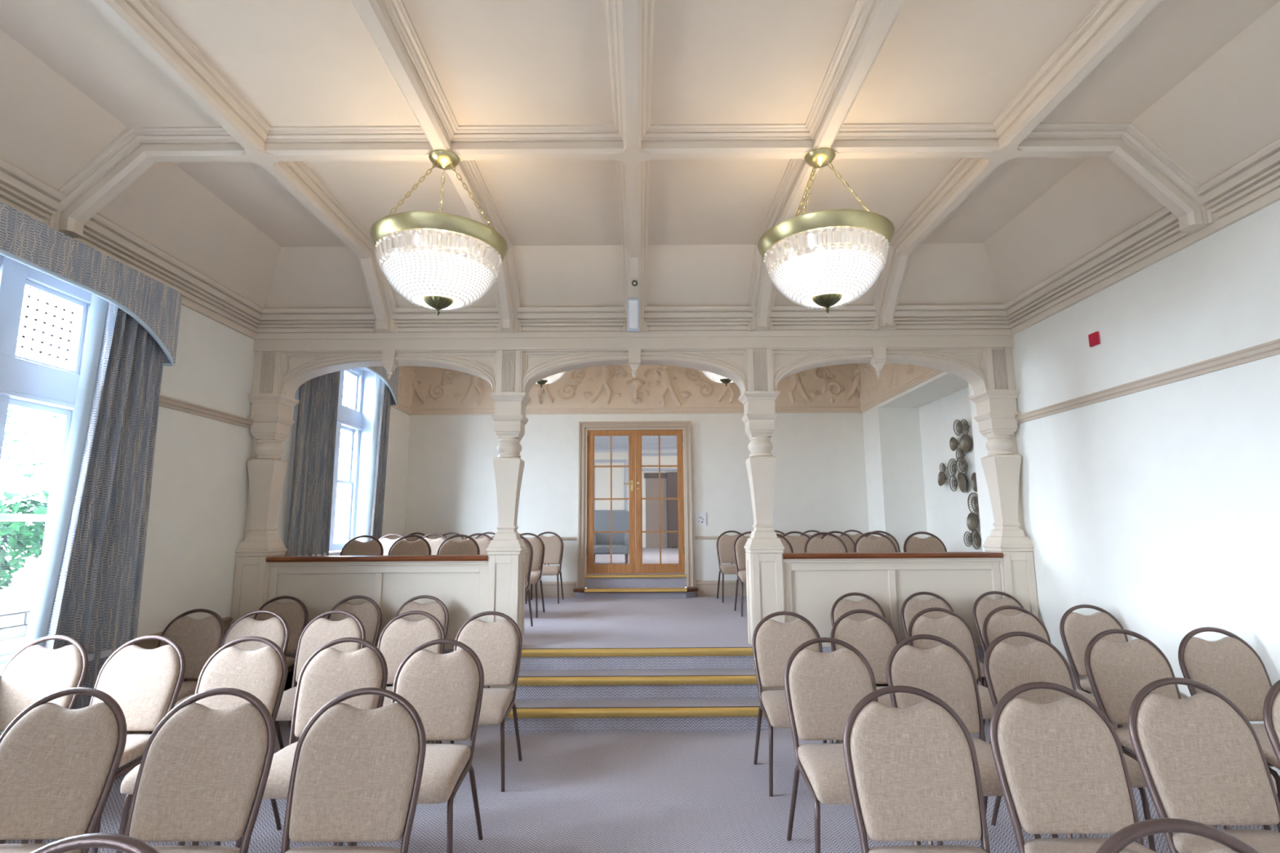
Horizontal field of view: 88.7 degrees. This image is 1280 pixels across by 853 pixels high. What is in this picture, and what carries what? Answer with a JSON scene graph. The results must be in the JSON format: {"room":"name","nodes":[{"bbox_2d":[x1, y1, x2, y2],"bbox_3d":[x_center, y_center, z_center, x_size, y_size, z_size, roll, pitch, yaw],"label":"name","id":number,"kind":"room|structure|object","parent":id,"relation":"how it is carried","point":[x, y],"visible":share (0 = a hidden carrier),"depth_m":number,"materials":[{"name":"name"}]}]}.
{"room":"ceremony room","nodes":[
{"label":"ceremony room","id":0,"kind":"room"},
{"bbox_2d":[0,304,409,733],"bbox_3d":[-3.454,-0.132,3.152,0.370,4.300,12.600,0,-9,0],"label":"wall","id":1,"kind":"structure","parent":0,"point":[197,519],"depth_m":4.92,"materials":[{"name":"paint"}]},
{"bbox_2d":[0,254,116,679],"bbox_3d":[-3.373,0.077,3.171,0.390,2.348,2.000,0,-9,0],"label":"window","id":2,"kind":"structure","parent":1,"relation":"in","point":[25,383],"depth_m":3.75,"materials":[{"name":"white paint"}]},
{"bbox_2d":[0,201,182,365],"bbox_3d":[-3.170,-0.804,3.304,0.208,0.500,2.150,0,-9,0],"label":"pelmet","id":3,"kind":"object","parent":1,"relation":"attached to","point":[24,239],"visible":0.98,"depth_m":3.69,"materials":[{"name":"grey fabric"}]},
{"bbox_2d":[22,293,164,733],"bbox_3d":[-3.179,0.558,3.886,0.187,2.910,0.818,0,-9,0],"label":"curtain","id":4,"kind":"object","parent":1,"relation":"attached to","point":[88,586],"visible":0.73,"depth_m":3.85,"materials":[{"name":"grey fabric"}]},
{"bbox_2d":[159,395,253,428],"bbox_3d":[-3.250,-0.113,4.868,0.044,0.070,1.280,0,-9,0],"label":"trim","id":5,"kind":"structure","parent":1,"relation":"attached to","point":[165,402],"depth_m":4.86,"materials":[{"name":"beige paint"}]},
{"bbox_2d":[285,370,340,555],"bbox_3d":[-3.186,0.480,6.484,0.175,2.924,0.895,0,-9,-3],"label":"curtain","id":6,"kind":"object","parent":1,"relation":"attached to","point":[311,500],"visible":0.64,"depth_m":6.35,"materials":[{"name":"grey fabric"}]},
{"bbox_2d":[284,367,375,555],"bbox_3d":[-3.379,0.213,7.145,0.390,2.348,2.000,0,-9,0],"label":"window","id":7,"kind":"structure","parent":1,"relation":"in","point":[357,420],"depth_m":7.89,"materials":[{"name":"white paint"}]},
{"bbox_2d":[364,366,399,405],"bbox_3d":[-3.175,-0.667,7.277,0.208,0.500,2.150,0,-9,0],"label":"pelmet","id":8,"kind":"object","parent":1,"relation":"attached to","point":[393,384],"visible":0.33,"depth_m":8.13,"materials":[{"name":"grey fabric"}]},
{"bbox_2d":[363,373,391,542],"bbox_3d":[-3.179,0.702,7.961,0.170,2.924,0.435,0,-9,0],"label":"curtain","id":9,"kind":"object","parent":8,"relation":"hanging from","point":[375,500],"visible":0.62,"depth_m":7.91,"materials":[{"name":"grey fabric"}]},
{"bbox_2d":[391,365,415,415],"bbox_3d":[-3.222,-0.692,8.899,0.120,0.923,1.000,0,-9,0],"label":"frieze","id":10,"kind":"object","parent":1,"relation":"attached to","point":[406,373],"visible":0.48,"depth_m":9.07},
{"bbox_2d":[284,596,986,690],"bbox_3d":[0.155,2.349,7.140,7.633,0.576,3.980,0,-9,0],"label":"floor","id":11,"kind":"structure","parent":0,"point":[697,621],"depth_m":6.51,"materials":[{"name":"grey carpet"}]},
{"bbox_2d":[339,534,383,555],"bbox_3d":[-2.745,1.487,6.212,0.438,0.894,0.543,0,-9,1],"label":"banquet chair","id":12,"kind":"object","parent":11,"relation":"on","point":[353,547],"visible":0.33,"depth_m":6.45,"materials":[{"name":"beige fabric"}]},
{"bbox_2d":[265,555,488,691],"bbox_3d":[-2.116,1.652,5.289,1.778,1.190,0.235,0,-9,0],"label":"parapet","id":13,"kind":"object","parent":11,"relation":"on","point":[320,583],"visible":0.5,"depth_m":5.30,"materials":[{"name":"wood"}]},
{"bbox_2d":[387,534,431,555],"bbox_3d":[-2.271,1.484,6.213,0.438,0.894,0.543,0,-9,0],"label":"banquet chair","id":14,"kind":"object","parent":11,"relation":"on","point":[401,546],"visible":0.34,"depth_m":6.46,"materials":[{"name":"beige fabric"}]},
{"bbox_2d":[436,534,479,555],"bbox_3d":[-1.792,1.481,6.214,0.438,0.894,0.543,0,-9,0],"label":"banquet chair","id":15,"kind":"object","parent":11,"relation":"on","point":[448,547],"visible":0.38,"depth_m":6.46,"materials":[{"name":"beige fabric"}]},
{"bbox_2d":[520,533,544,617],"bbox_3d":[-1.304,1.636,7.263,0.438,0.894,0.543,0,-9,0],"label":"banquet chair","id":16,"kind":"object","parent":11,"relation":"on","point":[537,544],"visible":0.45,"depth_m":7.41,"materials":[{"name":"beige fabric"}]},
{"bbox_2d":[524,531,564,604],"bbox_3d":[-1.232,1.823,8.509,0.438,0.894,0.543,0,-9,0],"label":"banquet chair","id":17,"kind":"object","parent":11,"relation":"on","point":[553,545],"visible":0.68,"depth_m":8.66,"materials":[{"name":"beige fabric"}]},
{"bbox_2d":[573,573,698,598],"bbox_3d":[-0.057,2.183,8.974,1.700,0.300,0.442,0,-9,0],"label":"doorstep","id":18,"kind":"object","parent":11,"relation":"on","point":[597,585],"visible":0.98,"depth_m":8.89,"materials":[{"name":"grey carpet"}]},
{"bbox_2d":[716,530,746,603],"bbox_3d":[1.239,1.809,8.513,0.438,0.894,0.543,0,-9,-1],"label":"banquet chair","id":19,"kind":"object","parent":11,"relation":"on","point":[725,543],"visible":0.54,"depth_m":8.67,"materials":[{"name":"beige fabric"}]},
{"bbox_2d":[733,531,751,617],"bbox_3d":[1.287,1.621,7.267,0.438,0.894,0.543,0,-9,0],"label":"banquet chair","id":20,"kind":"object","parent":11,"relation":"on","point":[740,552],"visible":0.43,"depth_m":7.42,"materials":[{"name":"beige fabric"}]},
{"bbox_2d":[804,532,848,552],"bbox_3d":[1.839,1.460,6.220,0.438,0.894,0.543,0,-9,0],"label":"banquet chair","id":21,"kind":"object","parent":11,"relation":"on","point":[813,544],"visible":0.36,"depth_m":6.46,"materials":[{"name":"beige fabric"}]},
{"bbox_2d":[853,532,897,552],"bbox_3d":[2.331,1.457,6.221,0.438,0.894,0.543,0,-9,-1],"label":"banquet chair","id":22,"kind":"object","parent":11,"relation":"on","point":[862,544],"visible":0.28,"depth_m":6.46,"materials":[{"name":"beige fabric"}]},
{"bbox_2d":[782,551,1004,686],"bbox_3d":[2.046,1.628,5.296,1.771,1.190,0.235,0,-9,0],"label":"parapet","id":23,"kind":"object","parent":11,"relation":"on","point":[814,582],"visible":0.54,"depth_m":5.30,"materials":[{"name":"wood"}]},
{"bbox_2d":[903,531,946,551],"bbox_3d":[2.820,1.454,6.221,0.438,0.894,0.543,0,-9,-1],"label":"banquet chair","id":24,"kind":"object","parent":11,"relation":"on","point":[932,543],"visible":0.34,"depth_m":6.46,"materials":[{"name":"beige fabric"}]},
{"bbox_2d":[592,547,678,573],"bbox_3d":[-0.037,2.902,14.429,8.000,0.100,10.600,0,-9,0],"label":"floor","id":25,"kind":"structure","parent":0,"point":[650,555],"depth_m":13.57,"materials":[{"name":"grey carpet"}]},
{"bbox_2d":[594,510,629,564],"bbox_3d":[-0.523,1.958,11.643,0.769,0.945,0.710,0,-9,0],"label":"armchair","id":26,"kind":"object","parent":25,"relation":"on","point":[620,541],"visible":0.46,"depth_m":11.84,"materials":[{"name":"grey fabric"}]},
{"bbox_2d":[594,452,677,547],"bbox_3d":[-0.052,1.923,19.834,8.000,3.445,0.200,0,-9,0],"label":"wall","id":27,"kind":"structure","parent":0,"point":[602,474],"depth_m":19.78,"materials":[{"name":"paint"}]},
{"bbox_2d":[594,435,676,452],"bbox_3d":[-0.060,0.496,19.816,8.000,0.530,0.260,0,-9,0],"label":"ceiling","id":28,"kind":"structure","parent":27,"relation":"attached to","point":[602,443],"depth_m":19.82,"materials":[{"name":"clear glass"}]},
{"bbox_2d":[644,471,678,547],"bbox_3d":[0.767,2.485,19.503,1.270,2.225,0.310,0,-9,0],"label":"door","id":29,"kind":"structure","parent":27,"relation":"in","point":[668,480],"depth_m":19.51,"materials":[{"name":"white wood"}]},
{"bbox_2d":[404,412,869,596],"bbox_3d":[-0.050,0.544,9.323,6.851,3.844,0.200,0,-9,0],"label":"wall","id":30,"kind":"structure","parent":0,"point":[820,485],"depth_m":9.20,"materials":[{"name":"paint"}]},
{"bbox_2d":[524,582,576,597],"bbox_3d":[-2.068,2.238,8.952,2.393,0.209,0.026,0,-9,0],"label":"baseboard","id":31,"kind":"structure","parent":30,"relation":"attached to","point":[549,588],"depth_m":8.95,"materials":[{"name":"beige paint"}]},
{"bbox_2d":[586,430,684,573],"bbox_3d":[-0.064,1.034,9.140,1.370,1.990,0.100,0,-9,0],"label":"door","id":32,"kind":"structure","parent":30,"relation":"in","point":[635,566],"depth_m":9.14,"materials":[{"name":"brown wood"}]},
{"bbox_2d":[577,421,693,587],"bbox_3d":[-0.064,1.063,9.122,1.592,2.291,0.082,0,-9,0],"label":"trim","id":33,"kind":"structure","parent":30,"relation":"attached to","point":[686,425],"depth_m":9.15,"materials":[{"name":"beige paint"}]},
{"bbox_2d":[410,363,861,415],"bbox_3d":[-0.057,-0.645,9.340,6.451,0.923,0.120,0,-9,0],"label":"frieze","id":34,"kind":"object","parent":30,"relation":"attached to","point":[611,388],"visible":0.59,"depth_m":9.33},
{"bbox_2d":[695,580,746,596],"bbox_3d":[1.977,2.214,8.959,2.418,0.209,0.026,0,-9,0],"label":"baseboard","id":35,"kind":"structure","parent":30,"relation":"attached to","point":[706,588],"depth_m":8.95,"materials":[{"name":"beige paint"}]},
{"bbox_2d":[0,0,1279,308],"bbox_3d":[-0.051,-1.785,1.512,6.491,0.580,8.460,0,-9,0],"label":"ceiling","id":36,"kind":"structure","parent":0,"point":[1200,79],"depth_m":3.46,"materials":[{"name":"paint"}]},
{"bbox_2d":[88,0,398,333],"bbox_3d":[-2.155,-1.709,1.466,0.208,0.598,8.395,0,-9,0],"label":"ceiling beam","id":37,"kind":"structure","parent":36,"relation":"attached to","point":[143,22],"depth_m":3.40,"materials":[{"name":"paint"}]},
{"bbox_2d":[239,148,280,168],"bbox_3d":[-2.157,-1.536,3.718,0.184,0.032,0.184,-9,-12,44],"label":"trim","id":38,"kind":"structure","parent":37,"relation":"attached to","point":[264,159],"depth_m":3.71,"materials":[{"name":"paint"}]},
{"bbox_2d":[351,0,521,332],"bbox_3d":[-1.109,-1.715,1.468,0.208,0.598,8.395,0,-9,0],"label":"trim","id":39,"kind":"structure","parent":36,"relation":"attached to","point":[388,24],"depth_m":3.34,"materials":[{"name":"paint"}]},
{"bbox_2d":[369,149,507,315],"bbox_3d":[-1.108,-1.066,3.648,0.732,0.933,0.732,0,-9,0],"label":"chandelier","id":40,"kind":"object","parent":36,"relation":"hanging from","point":[441,280],"visible":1,"depth_m":3.43,"materials":[{"name":"white glass"}]},
{"bbox_2d":[605,0,654,331],"bbox_3d":[-0.040,-1.722,1.470,0.208,0.598,8.395,0,-9,0],"label":"trim","id":41,"kind":"structure","parent":36,"relation":"attached to","point":[630,23],"depth_m":3.42,"materials":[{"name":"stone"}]},
{"bbox_2d":[614,146,650,166],"bbox_3d":[-0.042,-1.548,3.721,0.184,0.032,0.184,-9,-12,44],"label":"trim","id":42,"kind":"structure","parent":41,"relation":"attached to","point":[631,156],"depth_m":3.71,"materials":[{"name":"paint"}]},
{"bbox_2d":[40,121,1221,238],"bbox_3d":[-0.047,-1.387,3.697,6.475,0.598,0.208,0,-9,0],"label":"ceiling beam","id":43,"kind":"structure","parent":36,"relation":"attached to","point":[134,150],"depth_m":3.67,"materials":[{"name":"wood"}]},
{"bbox_2d":[757,147,894,313],"bbox_3d":[1.026,-1.079,3.652,0.732,0.933,0.732,0,-9,0],"label":"chandelier","id":44,"kind":"object","parent":36,"relation":"hanging from","point":[824,277],"visible":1,"depth_m":3.43,"materials":[{"name":"white glass"}]},
{"bbox_2d":[747,0,906,331],"bbox_3d":[1.025,-1.728,1.472,0.208,0.598,8.395,0,-9,0],"label":"trim","id":45,"kind":"structure","parent":36,"relation":"attached to","point":[869,23],"depth_m":3.35,"materials":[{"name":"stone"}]},
{"bbox_2d":[982,144,1023,164],"bbox_3d":[2.067,-1.560,3.725,0.184,0.032,0.184,-9,-12,44],"label":"trim","id":46,"kind":"structure","parent":36,"relation":"attached to","point":[1000,154],"depth_m":3.71,"materials":[{"name":"paint"}]},
{"bbox_2d":[870,0,1162,330],"bbox_3d":[2.069,-1.734,1.473,0.208,0.598,8.395,0,-9,0],"label":"trim","id":47,"kind":"structure","parent":36,"relation":"attached to","point":[1109,22],"depth_m":3.43,"materials":[{"name":"paint"}]},
{"bbox_2d":[4,719,1278,852],"bbox_3d":[-0.130,1.654,0.975,7.051,0.120,8.420,0,-9,0],"label":"floor","id":48,"kind":"structure","parent":0,"point":[671,791],"depth_m":3.37,"materials":[{"name":"grey carpet"}]},
{"bbox_2d":[0,635,88,736],"bbox_3d":[-2.981,1.471,3.029,0.438,0.894,0.543,0,-9,0],"label":"banquet chair","id":49,"kind":"object","parent":48,"relation":"on","point":[35,672],"visible":0.58,"depth_m":3.25,"materials":[{"name":"beige fabric"}]},
{"bbox_2d":[0,687,127,852],"bbox_3d":[-1.919,1.298,1.923,0.438,0.894,0.543,0,-9,0],"label":"banquet chair","id":50,"kind":"object","parent":48,"relation":"on","point":[59,765],"visible":0.97,"depth_m":2.12,"materials":[{"name":"beige fabric"}]},
{"bbox_2d":[0,635,186,852],"bbox_3d":[-2.478,1.465,3.010,0.438,0.894,0.543,0,-9,0],"label":"banquet chair","id":51,"kind":"object","parent":48,"relation":"on","point":[146,684],"visible":0.44,"depth_m":3.21,"materials":[{"name":"beige fabric"}]},
{"bbox_2d":[31,832,159,852],"bbox_3d":[-0.965,1.131,0.847,0.438,0.894,0.543,0,-9,0],"label":"banquet chair","id":52,"kind":"object","parent":48,"relation":"on","point":[126,844],"visible":1,"depth_m":1.16,"materials":[{"name":"metal"}]},
{"bbox_2d":[149,608,226,734],"bbox_3d":[-2.953,1.629,4.077,0.438,0.894,0.543,0,-9,0],"label":"banquet chair","id":53,"kind":"object","parent":48,"relation":"on","point":[198,640],"visible":0.39,"depth_m":4.29,"materials":[{"name":"beige fabric"}]},
{"bbox_2d":[120,687,275,852],"bbox_3d":[-1.413,1.292,1.904,0.438,0.894,0.543,0,-9,0],"label":"banquet chair","id":54,"kind":"object","parent":48,"relation":"on","point":[203,773],"visible":0.99,"depth_m":2.09,"materials":[{"name":"beige fabric"}]},
{"bbox_2d":[115,635,287,852],"bbox_3d":[-1.935,1.453,2.951,0.438,0.894,0.543,0,-9,0],"label":"banquet chair","id":55,"kind":"object","parent":48,"relation":"on","point":[262,673],"visible":0.44,"depth_m":3.17,"materials":[{"name":"beige fabric"}]},
{"bbox_2d":[173,609,289,749],"bbox_3d":[-2.490,1.614,3.999,0.438,0.894,0.543,0,-9,0],"label":"banquet chair","id":56,"kind":"object","parent":48,"relation":"on","point":[276,629],"visible":0.29,"depth_m":4.24,"materials":[{"name":"beige fabric"}]},
{"bbox_2d":[230,351,299,626],"bbox_3d":[-3.139,0.816,5.452,0.304,2.905,0.304,0,-9,0],"label":"column","id":57,"kind":"structure","parent":48,"relation":"on","point":[271,414],"depth_m":5.43,"materials":[{"name":"wood"}]},
{"bbox_2d":[253,595,307,684],"bbox_3d":[-2.807,1.746,4.869,0.438,0.894,0.543,0,-9,0],"label":"banquet chair","id":58,"kind":"object","parent":48,"relation":"on","point":[295,614],"visible":0.35,"depth_m":5.10,"materials":[{"name":"beige fabric"}]},
{"bbox_2d":[235,637,387,848],"bbox_3d":[-1.425,1.443,2.903,0.438,0.894,0.543,0,-9,-1],"label":"banquet chair","id":59,"kind":"object","parent":48,"relation":"on","point":[328,673],"visible":0.52,"depth_m":3.11,"materials":[{"name":"beige fabric"}]},
{"bbox_2d":[275,609,365,742],"bbox_3d":[-1.976,1.605,3.960,0.438,0.894,0.543,0,-9,0],"label":"banquet chair","id":60,"kind":"object","parent":48,"relation":"on","point":[320,631],"visible":0.41,"depth_m":4.18,"materials":[{"name":"beige fabric"}]},
{"bbox_2d":[296,595,382,686],"bbox_3d":[-2.227,1.742,4.860,0.438,0.894,0.543,0,-9,0],"label":"banquet chair","id":61,"kind":"object","parent":48,"relation":"on","point":[369,613],"visible":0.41,"depth_m":5.10,"materials":[{"name":"beige fabric"}]},
{"bbox_2d":[280,687,426,852],"bbox_3d":[-0.913,1.288,1.895,0.438,0.894,0.543,0,-9,1],"label":"banquet chair","id":62,"kind":"object","parent":48,"relation":"on","point":[356,775],"visible":1,"depth_m":2.08,"materials":[{"name":"beige fabric"}]},
{"bbox_2d":[377,610,445,743],"bbox_3d":[-1.448,1.594,3.912,0.438,0.894,0.543,0,-9,0],"label":"banquet chair","id":63,"kind":"object","parent":48,"relation":"on","point":[399,637],"visible":0.41,"depth_m":4.14,"materials":[{"name":"beige fabric"}]},
{"bbox_2d":[347,639,484,852],"bbox_3d":[-0.948,1.431,2.844,0.438,0.894,0.543,0,-9,0],"label":"banquet chair","id":64,"kind":"object","parent":48,"relation":"on","point":[446,691],"visible":0.73,"depth_m":3.01,"materials":[{"name":"beige fabric"}]},
{"bbox_2d":[388,595,448,686],"bbox_3d":[-1.699,1.737,4.851,0.438,0.894,0.543,0,-9,0],"label":"banquet chair","id":65,"kind":"object","parent":48,"relation":"on","point":[437,609],"visible":0.28,"depth_m":5.10,"materials":[{"name":"beige fabric"}]},
{"bbox_2d":[430,611,522,791],"bbox_3d":[-0.950,1.583,3.853,0.438,0.894,0.543,0,-9,0],"label":"banquet chair","id":66,"kind":"object","parent":48,"relation":"on","point":[498,645],"visible":0.66,"depth_m":4.02,"materials":[{"name":"beige fabric"}]},
{"bbox_2d":[484,350,531,689],"bbox_3d":[-1.103,0.804,5.455,0.304,2.905,0.304,0,-9,0],"label":"column","id":67,"kind":"structure","parent":48,"relation":"on","point":[506,553],"depth_m":5.42,"materials":[{"name":"wood"}]},
{"bbox_2d":[504,647,768,732],"bbox_3d":[-0.027,1.948,4.882,1.850,0.460,0.609,0,-9,0],"label":"carpeted steps","id":68,"kind":"structure","parent":48,"relation":"on","point":[668,689],"depth_m":4.88,"materials":[{"name":"grey carpet"}]},
{"bbox_2d":[738,348,786,691],"bbox_3d":[1.026,0.792,5.459,0.304,2.905,0.304,0,-9,0],"label":"column","id":69,"kind":"structure","parent":48,"relation":"on","point":[765,576],"depth_m":5.42,"materials":[{"name":"wood"}]},
{"bbox_2d":[751,611,826,796],"bbox_3d":[0.900,1.558,3.767,0.438,0.894,0.543,0,-9,1],"label":"banquet chair","id":70,"kind":"object","parent":48,"relation":"on","point":[773,642],"visible":0.69,"depth_m":3.95,"materials":[{"name":"beige fabric"}]},
{"bbox_2d":[783,637,920,852],"bbox_3d":[0.889,1.416,2.818,0.438,0.894,0.543,0,-9,0],"label":"banquet chair","id":71,"kind":"object","parent":48,"relation":"on","point":[822,690],"visible":0.65,"depth_m":2.98,"materials":[{"name":"beige fabric"}]},
{"bbox_2d":[831,592,885,627],"bbox_3d":[1.702,1.717,4.856,0.438,0.894,0.543,0,-9,0],"label":"banquet chair","id":72,"kind":"object","parent":48,"relation":"on","point":[841,606],"visible":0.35,"depth_m":5.11,"materials":[{"name":"beige fabric"}]},
{"bbox_2d":[830,608,899,742],"bbox_3d":[1.404,1.566,3.837,0.438,0.894,0.543,0,-9,0],"label":"banquet chair","id":73,"kind":"object","parent":48,"relation":"on","point":[875,638],"visible":0.35,"depth_m":4.06,"materials":[{"name":"beige fabric"}]},
{"bbox_2d":[843,685,990,852],"bbox_3d":[0.874,1.275,1.878,0.438,0.894,0.543,0,-9,0],"label":"banquet chair","id":74,"kind":"object","parent":48,"relation":"on","point":[913,772],"visible":1,"depth_m":2.06,"materials":[{"name":"beige fabric"}]},
{"bbox_2d":[900,591,991,724],"bbox_3d":[2.262,1.718,4.887,0.438,0.894,0.543,0,-9,0],"label":"banquet chair","id":75,"kind":"object","parent":48,"relation":"on","point":[911,606],"visible":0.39,"depth_m":5.13,"materials":[{"name":"beige fabric"}]},
{"bbox_2d":[907,607,994,728],"bbox_3d":[1.914,1.573,3.907,0.438,0.894,0.543,0,-9,0],"label":"banquet chair","id":76,"kind":"object","parent":48,"relation":"on","point":[953,628],"visible":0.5,"depth_m":4.13,"materials":[{"name":"beige fabric"}]},
{"bbox_2d":[885,634,1040,844],"bbox_3d":[1.396,1.423,2.888,0.438,0.894,0.543,0,-9,-1],"label":"banquet chair","id":77,"kind":"object","parent":48,"relation":"on","point":[944,672],"visible":0.58,"depth_m":3.09,"materials":[{"name":"beige fabric"}]},
{"bbox_2d":[973,591,1024,686],"bbox_3d":[2.834,1.716,4.898,0.438,0.894,0.543,0,-9,-1],"label":"banquet chair","id":78,"kind":"object","parent":48,"relation":"on","point":[982,606],"visible":0.34,"depth_m":5.14,"materials":[{"name":"beige fabric"}]},
{"bbox_2d":[968,346,1039,618],"bbox_3d":[3.055,0.780,5.462,0.304,2.905,0.304,0,-9,0],"label":"column","id":79,"kind":"structure","parent":48,"relation":"on","point":[996,406],"depth_m":5.45,"materials":[{"name":"wood"}]},
{"bbox_2d":[982,605,1098,743],"bbox_3d":[2.433,1.582,3.987,0.438,0.894,0.543,0,-9,0],"label":"banquet chair","id":80,"kind":"object","parent":48,"relation":"on","point":[995,624],"visible":0.32,"depth_m":4.23,"materials":[{"name":"beige fabric"}]},
{"bbox_2d":[983,631,1155,852],"bbox_3d":[1.900,1.431,2.958,0.438,0.894,0.543,0,-9,0],"label":"banquet chair","id":81,"kind":"object","parent":48,"relation":"on","point":[1006,666],"visible":0.44,"depth_m":3.17,"materials":[{"name":"beige fabric"}]},
{"bbox_2d":[989,681,1155,852],"bbox_3d":[1.373,1.278,1.919,0.438,0.894,0.543,0,-9,0],"label":"banquet chair","id":82,"kind":"object","parent":48,"relation":"on","point":[1061,767],"visible":0.94,"depth_m":2.10,"materials":[{"name":"beige fabric"}]},
{"bbox_2d":[1059,604,1185,728],"bbox_3d":[2.955,1.583,4.018,0.438,0.894,0.543,0,-9,-1],"label":"banquet chair","id":83,"kind":"object","parent":48,"relation":"on","point":[1077,630],"visible":0.45,"depth_m":4.24,"materials":[{"name":"beige fabric"}]},
{"bbox_2d":[1084,628,1270,830],"bbox_3d":[2.437,1.436,3.018,0.438,0.894,0.543,0,-9,0],"label":"banquet chair","id":84,"kind":"object","parent":48,"relation":"on","point":[1116,673],"visible":0.52,"depth_m":3.23,"materials":[{"name":"beige fabric"}]},
{"bbox_2d":[1095,817,1260,852],"bbox_3d":[0.972,1.124,0.880,0.438,0.894,0.543,0,-9,0],"label":"banquet chair","id":85,"kind":"object","parent":48,"relation":"on","point":[1116,843],"visible":1,"depth_m":1.19,"materials":[{"name":"brown metal"}]},
{"bbox_2d":[1128,677,1279,852],"bbox_3d":[1.875,1.282,1.969,0.438,0.894,0.543,0,-9,0],"label":"banquet chair","id":86,"kind":"object","parent":48,"relation":"on","point":[1200,758],"visible":0.93,"depth_m":2.15,"materials":[{"name":"beige fabric"}]},
{"bbox_2d":[1177,626,1279,803],"bbox_3d":[2.941,1.439,3.059,0.438,0.894,0.543,0,-9,-1],"label":"banquet chair","id":87,"kind":"object","parent":48,"relation":"on","point":[1229,665],"visible":0.54,"depth_m":3.26,"materials":[{"name":"beige fabric"}]},
{"bbox_2d":[1262,680,1279,764],"bbox_3d":[2.384,1.287,2.019,0.438,0.894,0.543,0,-9,0],"label":"banquet chair","id":88,"kind":"object","parent":48,"relation":"on","point":[1271,708],"visible":1,"depth_m":2.27,"materials":[{"name":"beige fabric"}]},
{"bbox_2d":[862,200,1279,776],"bbox_3d":[3.553,-0.173,3.164,0.742,4.300,12.600,0,-9,0],"label":"wall","id":89,"kind":"structure","parent":0,"point":[1157,509],"depth_m":4.10,"materials":[{"name":"paint"}]},
{"bbox_2d":[0,137,1279,339],"bbox_3d":[-0.049,-1.525,1.443,6.451,0.295,8.400,0,-9,0],"label":"trim","id":90,"kind":"structure","parent":89,"relation":"attached to","point":[1251,184],"depth_m":5.50,"materials":[{"name":"wood"}]},
{"bbox_2d":[857,363,943,412],"bbox_3d":[3.110,-0.921,7.634,0.120,0.923,3.580,0,-9,0],"label":"frieze","id":91,"kind":"object","parent":89,"relation":"attached to","point":[894,380],"visible":0.21,"depth_m":8.29},
{"bbox_2d":[937,418,971,492],"bbox_3d":[3.673,0.357,7.645,0.090,0.841,0.822,0,-9,0],"label":"wall sculpture","id":92,"kind":"object","parent":89,"relation":"attached to","point":[965,440],"visible":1,"depth_m":7.51,"materials":[{"name":"grey metal"}]},
{"bbox_2d":[963,472,981,549],"bbox_3d":[3.680,0.935,7.239,0.084,0.834,0.458,0,-9,0],"label":"wall sculpture","id":93,"kind":"object","parent":89,"relation":"attached to","point":[972,522],"visible":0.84,"depth_m":7.21,"materials":[{"name":"grey metal"}]},
{"bbox_2d":[1014,338,1279,423],"bbox_3d":[3.160,-0.683,1.339,0.044,0.070,8.440,0,-9,0],"label":"trim","id":94,"kind":"structure","parent":89,"relation":"attached to","point":[1270,348],"depth_m":3.93,"materials":[{"name":"beige paint"}]},
{"bbox_3d":[-0.055,-1.320,5.780,6.451,1.210,0.160,0,-9,0],"label":"wall","id":95,"kind":"structure","parent":0,"visible":0},
{"bbox_2d":[277,350,497,398],"bbox_3d":[-2.129,-0.449,5.617,1.843,0.376,0.222,0,-9,0],"label":"arch","id":96,"kind":"object","parent":95,"relation":"attached to","point":[296,367],"visible":0.94,"depth_m":5.57,"materials":[{"name":"wood"}]},
{"bbox_2d":[253,335,1013,351],"bbox_3d":[-0.051,-0.697,5.671,6.451,0.115,0.232,0,-9,0],"label":"trim","id":97,"kind":"structure","parent":95,"relation":"attached to","point":[926,341],"depth_m":5.55,"materials":[{"name":"paint"}]},
{"bbox_2d":[520,348,749,395],"bbox_3d":[-0.046,-0.462,5.620,1.934,0.376,0.222,0,-9,0],"label":"arch","id":98,"kind":"object","parent":95,"relation":"attached to","point":[732,364],"visible":0.98,"depth_m":5.57,"materials":[{"name":"wood"}]},
{"bbox_2d":[771,346,990,394],"bbox_3d":[2.033,-0.474,5.623,1.836,0.376,0.222,0,-9,0],"label":"arch","id":99,"kind":"object","parent":95,"relation":"attached to","point":[971,364],"visible":0.91,"depth_m":5.58,"materials":[{"name":"paint"}]},
{"label":"outside","id":100,"kind":"structure","parent":0,"visible":0},
{"bbox_2d":[0,546,41,648],"bbox_3d":[-21.871,2.989,9.646,36.317,0.680,60.000,0,-9,0],"label":"ground","id":101,"kind":"structure","parent":100,"point":[24,580],"depth_m":12.53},
{"bbox_2d":[0,595,33,640],"bbox_3d":[-6.205,2.206,8.546,0.389,0.353,15.567,0,-9,0],"label":"wall","id":102,"kind":"structure","parent":101,"relation":"on","point":[15,612],"depth_m":6.32,"materials":[{"name":"paint"}]},
{"bbox_2d":[0,488,48,594],"bbox_3d":[-7.188,1.309,6.799,2.473,1.670,1.557,0,-9,0],"label":"tree","id":103,"kind":"object","parent":101,"relation":"on","point":[15,535],"visible":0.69,"depth_m":6.97,"materials":[{"name":"green plant"}]},
{"bbox_2d":[0,405,59,525],"bbox_3d":[-11.633,0.751,13.555,3.729,4.829,4.609,-4,-9,23],"label":"shrub","id":104,"kind":"object","parent":101,"relation":"on","point":[6,436],"visible":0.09,"depth_m":13.19,"materials":[{"name":"green plant"}]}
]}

